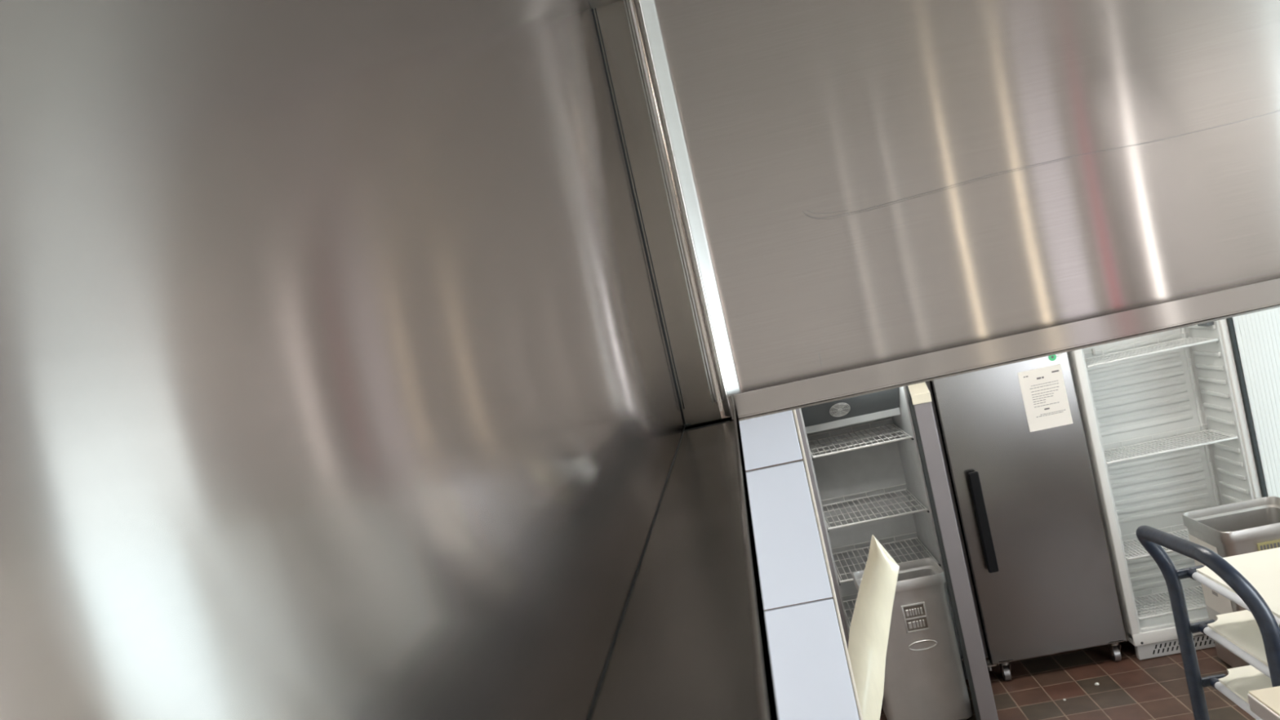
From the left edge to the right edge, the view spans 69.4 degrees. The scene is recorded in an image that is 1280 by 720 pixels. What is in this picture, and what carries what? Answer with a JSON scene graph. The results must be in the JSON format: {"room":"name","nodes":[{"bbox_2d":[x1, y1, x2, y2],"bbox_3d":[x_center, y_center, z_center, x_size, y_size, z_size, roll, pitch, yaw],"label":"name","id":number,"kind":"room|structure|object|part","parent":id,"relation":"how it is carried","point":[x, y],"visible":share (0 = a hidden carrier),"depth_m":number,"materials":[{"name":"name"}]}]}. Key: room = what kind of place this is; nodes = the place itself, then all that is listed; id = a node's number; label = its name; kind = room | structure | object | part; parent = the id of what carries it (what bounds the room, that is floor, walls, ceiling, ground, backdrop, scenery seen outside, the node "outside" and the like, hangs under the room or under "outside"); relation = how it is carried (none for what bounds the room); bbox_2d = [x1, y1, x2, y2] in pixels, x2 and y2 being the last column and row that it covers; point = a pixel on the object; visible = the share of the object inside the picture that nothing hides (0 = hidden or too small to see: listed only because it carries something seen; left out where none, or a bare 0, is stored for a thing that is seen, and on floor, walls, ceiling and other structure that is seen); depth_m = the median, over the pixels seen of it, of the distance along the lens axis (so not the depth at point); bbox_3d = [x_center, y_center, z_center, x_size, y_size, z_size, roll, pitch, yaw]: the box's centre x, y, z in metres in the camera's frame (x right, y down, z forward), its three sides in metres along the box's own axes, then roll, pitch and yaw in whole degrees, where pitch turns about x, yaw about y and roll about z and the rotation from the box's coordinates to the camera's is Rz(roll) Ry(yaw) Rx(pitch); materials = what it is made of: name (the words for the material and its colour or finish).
{"room":"commercial kitchen","nodes":[
{"label":"commercial kitchen","id":0,"kind":"room"},
{"bbox_2d":[629,0,668,169],"bbox_3d":[1.138,-1.185,0.785,3.040,0.100,8.900,-12,2,6],"label":"ceiling","id":1,"kind":"structure","parent":0,"point":[630,1],"depth_m":3.26,"materials":[{"name":"paint"}]},
{"bbox_2d":[664,161,721,411],"bbox_3d":[0.036,0.592,0.985,0.100,2.900,8.700,-12,2,6],"label":"wall","id":2,"kind":"structure","parent":0,"point":[668,176],"depth_m":5.10,"materials":[{"name":"beige paint"}]},
{"bbox_2d":[720,409,862,719],"bbox_3d":[0.353,1.016,1.684,0.249,1.886,0.104,-12,2,6],"label":"wall","id":3,"kind":"structure","parent":0,"point":[813,677],"depth_m":1.60,"materials":[{"name":"tile"}]},
{"bbox_3d":[0.472,0.991,1.672,0.005,1.884,0.104,-12,2,6],"label":"tile trim","id":4,"kind":"part","parent":3,"relation":"part of","materials":[{"name":"white tile"}]},
{"bbox_2d":[847,533,899,719],"bbox_3d":[0.436,0.698,1.801,0.300,0.663,0.056,-14,2,-31],"label":"cutting board","id":5,"kind":"object","parent":3,"relation":"attached to","point":[869,628],"visible":0.91,"depth_m":1.83,"materials":[{"name":"beige plastic"}]},
{"bbox_2d":[880,640,1256,719],"bbox_3d":[1.792,1.741,0.890,3.040,0.100,8.900,-12,2,6],"label":"floor","id":6,"kind":"structure","parent":0,"point":[1131,687],"depth_m":4.22,"materials":[{"name":"tile"}]},
{"bbox_2d":[795,382,998,719],"bbox_3d":[1.204,0.865,4.516,0.634,1.588,1.138,-12,2,6],"label":"cooler","id":7,"kind":"object","parent":6,"relation":"on","point":[875,460],"visible":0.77,"depth_m":4.67,"materials":[{"name":"white metal"}]},
{"bbox_2d":[841,593,857,629],"bbox_3d":[1.298,1.278,4.780,0.486,0.039,0.510,-12,2,6],"label":"wire shelf","id":8,"kind":"object","parent":7,"relation":"attached to","point":[849,599],"depth_m":5.06,"materials":[{"name":"grey metal"}]},
{"bbox_2d":[804,407,900,434],"bbox_3d":[1.074,0.309,4.688,0.489,0.036,0.018,-12,2,6],"label":"drip tray","id":9,"kind":"object","parent":7,"relation":"on","point":[880,412],"depth_m":4.68,"materials":[{"name":"grey metal"}]},
{"bbox_2d":[807,417,912,458],"bbox_3d":[1.102,0.398,4.749,0.486,0.039,0.510,-12,2,6],"label":"wire shelf","id":10,"kind":"object","parent":7,"relation":"attached to","point":[882,424],"depth_m":4.97,"materials":[{"name":"silver metal"}]},
{"bbox_2d":[821,483,928,529],"bbox_3d":[1.181,0.751,4.761,0.486,0.039,0.510,-12,2,6],"label":"wire shelf","id":11,"kind":"object","parent":7,"relation":"attached to","point":[879,491],"depth_m":5.00,"materials":[{"name":"silver metal"}]},
{"bbox_2d":[831,532,939,582],"bbox_3d":[1.240,1.015,4.771,0.486,0.039,0.510,-12,2,6],"label":"wire shelf","id":12,"kind":"object","parent":7,"relation":"attached to","point":[849,548],"depth_m":5.02,"materials":[{"name":"silver metal"}]},
{"bbox_3d":[1.415,0.866,4.182,0.072,1.516,0.500,-12,2,15],"label":"door","id":13,"kind":"part","parent":7,"relation":"part of","materials":[{"name":"grey metal"}]},
{"bbox_2d":[852,557,972,719],"bbox_3d":[1.271,1.327,4.312,0.389,0.695,0.269,-12,2,6],"label":"trash can","id":14,"kind":"object","parent":6,"relation":"on","point":[924,679],"visible":0.91,"depth_m":4.18,"materials":[{"name":"grey plastic"}]},
{"bbox_2d":[924,351,1127,680],"bbox_3d":[1.839,0.506,4.726,0.686,2.020,0.765,-12,2,6],"label":"fridge","id":15,"kind":"object","parent":6,"relation":"on","point":[1025,503],"visible":0.73,"depth_m":4.40,"materials":[{"name":"metal"}]},
{"bbox_3d":[1.631,0.769,4.399,0.048,0.490,0.047,-12,2,6],"label":"handle","id":16,"kind":"part","parent":15,"relation":"part of","materials":[{"name":"black plastic"}]},
{"bbox_2d":[1017,364,1073,431],"bbox_3d":[1.912,0.180,4.359,0.200,0.288,0.005,-12,2,6],"label":"notice","id":17,"kind":"object","parent":15,"relation":"attached to","point":[1043,390],"visible":1,"depth_m":4.36,"materials":[{"name":"paper"}]},
{"bbox_2d":[1030,380,1064,417],"bbox_3d":[1.922,0.207,4.361,0.152,0.199,0.001,-12,2,6],"label":"print","id":18,"kind":"object","parent":17,"relation":"attached to","point":[1046,397],"depth_m":4.36,"materials":[{"name":"grey paper"}]},
{"bbox_2d":[1048,354,1056,360],"bbox_3d":[1.940,-0.014,4.347,0.036,0.036,0.001,-12,2,6],"label":"round sticker","id":19,"kind":"object","parent":15,"relation":"attached to","point":[1051,357],"visible":0.82,"depth_m":4.35,"materials":[{"name":"green plastic"}]},
{"bbox_2d":[1067,317,1266,659],"bbox_3d":[2.522,0.367,4.638,0.710,2.000,0.662,-12,2,6],"label":"cooler","id":20,"kind":"object","parent":6,"relation":"on","point":[1166,415],"visible":0.49,"depth_m":4.58,"materials":[{"name":"white metal"}]},
{"bbox_2d":[1084,331,1217,368],"bbox_3d":[2.401,-0.051,4.445,0.593,0.039,0.267,-12,2,6],"label":"wire shelf","id":21,"kind":"object","parent":20,"relation":"attached to","point":[1164,341],"depth_m":4.55,"materials":[{"name":"white metal"}]},
{"bbox_2d":[1121,524,1189,559],"bbox_3d":[2.606,0.861,4.478,0.593,0.039,0.267,-12,2,6],"label":"wire shelf","id":22,"kind":"object","parent":20,"relation":"attached to","point":[1129,537],"depth_m":4.62,"materials":[{"name":"white metal"}]},
{"bbox_2d":[1133,580,1206,619],"bbox_3d":[2.669,1.146,4.489,0.593,0.039,0.267,-12,2,6],"label":"wire shelf","id":23,"kind":"object","parent":20,"relation":"attached to","point":[1155,589],"depth_m":4.59,"materials":[{"name":"white metal"}]},
{"bbox_2d":[1102,423,1237,464],"bbox_3d":[2.503,0.405,4.462,0.593,0.039,0.267,-12,2,6],"label":"wire shelf","id":24,"kind":"object","parent":20,"relation":"attached to","point":[1154,437],"depth_m":4.54,"materials":[{"name":"white metal"}]},
{"bbox_2d":[1136,524,1279,719],"bbox_3d":[1.861,0.955,2.178,0.955,1.313,0.530,-12,2,6],"label":"trolley","id":25,"kind":"object","parent":6,"relation":"on","point":[1251,580],"visible":1,"depth_m":2.31,"materials":[{"name":"blue paint"}]},
{"bbox_3d":[1.419,0.568,2.196,0.020,0.020,0.390,-12,2,6],"label":"shelf rail","id":26,"kind":"part","parent":25,"relation":"part of","materials":[{"name":"beige plastic"}]},
{"bbox_3d":[1.451,0.711,2.201,0.020,0.020,0.390,-12,2,6],"label":"shelf rail","id":27,"kind":"part","parent":25,"relation":"part of","materials":[{"name":"beige plastic"}]},
{"bbox_3d":[1.483,0.854,2.206,0.020,0.020,0.390,-12,2,6],"label":"shelf rail","id":28,"kind":"part","parent":25,"relation":"part of","materials":[{"name":"beige plastic"}]},
{"bbox_2d":[1182,496,1279,667],"bbox_3d":[2.746,1.009,4.061,0.422,0.690,0.382,-12,2,6],"label":"tub","id":29,"kind":"object","parent":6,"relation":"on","point":[1251,526],"visible":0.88,"depth_m":4.15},
{"bbox_2d":[1247,685,1279,719],"bbox_3d":[1.662,1.133,1.497,0.754,1.101,0.650,-12,2,6],"label":"box","id":30,"kind":"object","parent":6,"relation":"on","point":[1264,703],"visible":1,"depth_m":1.80,"materials":[{"name":"plastic"}]},
{"bbox_2d":[1231,306,1279,497],"bbox_3d":[2.994,-0.201,4.644,0.428,2.900,0.801,-12,2,6],"label":"wall","id":31,"kind":"structure","parent":0,"point":[1257,334],"depth_m":4.27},
{"bbox_3d":[2.893,-0.036,0.690,0.100,2.900,8.700,-12,2,6],"label":"wall","id":32,"kind":"structure","parent":0,"visible":0},
{"bbox_2d":[0,0,1279,719],"bbox_3d":[1.252,-0.468,0.267,2.800,0.723,2.309,-12,2,6],"label":"extraction hood","id":33,"kind":"object","parent":32,"relation":"attached to","point":[354,363],"visible":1,"depth_m":0.44,"materials":[{"name":"metal"}]},
{"bbox_3d":[-0.106,-0.168,0.407,0.002,0.720,2.309,-12,2,6],"label":"panel","id":34,"kind":"part","parent":33,"relation":"part of","materials":[{"name":"metal"}]},
{"bbox_3d":[1.174,-0.820,0.254,2.799,0.003,2.309,-12,2,6],"label":"roof panel","id":35,"kind":"part","parent":33,"relation":"part of","materials":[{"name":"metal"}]},
{"bbox_3d":[1.388,-0.543,1.392,2.730,0.710,0.038,-12,2,6],"label":"panel","id":36,"kind":"part","parent":33,"relation":"part of","materials":[{"name":"metal"}]}
]}

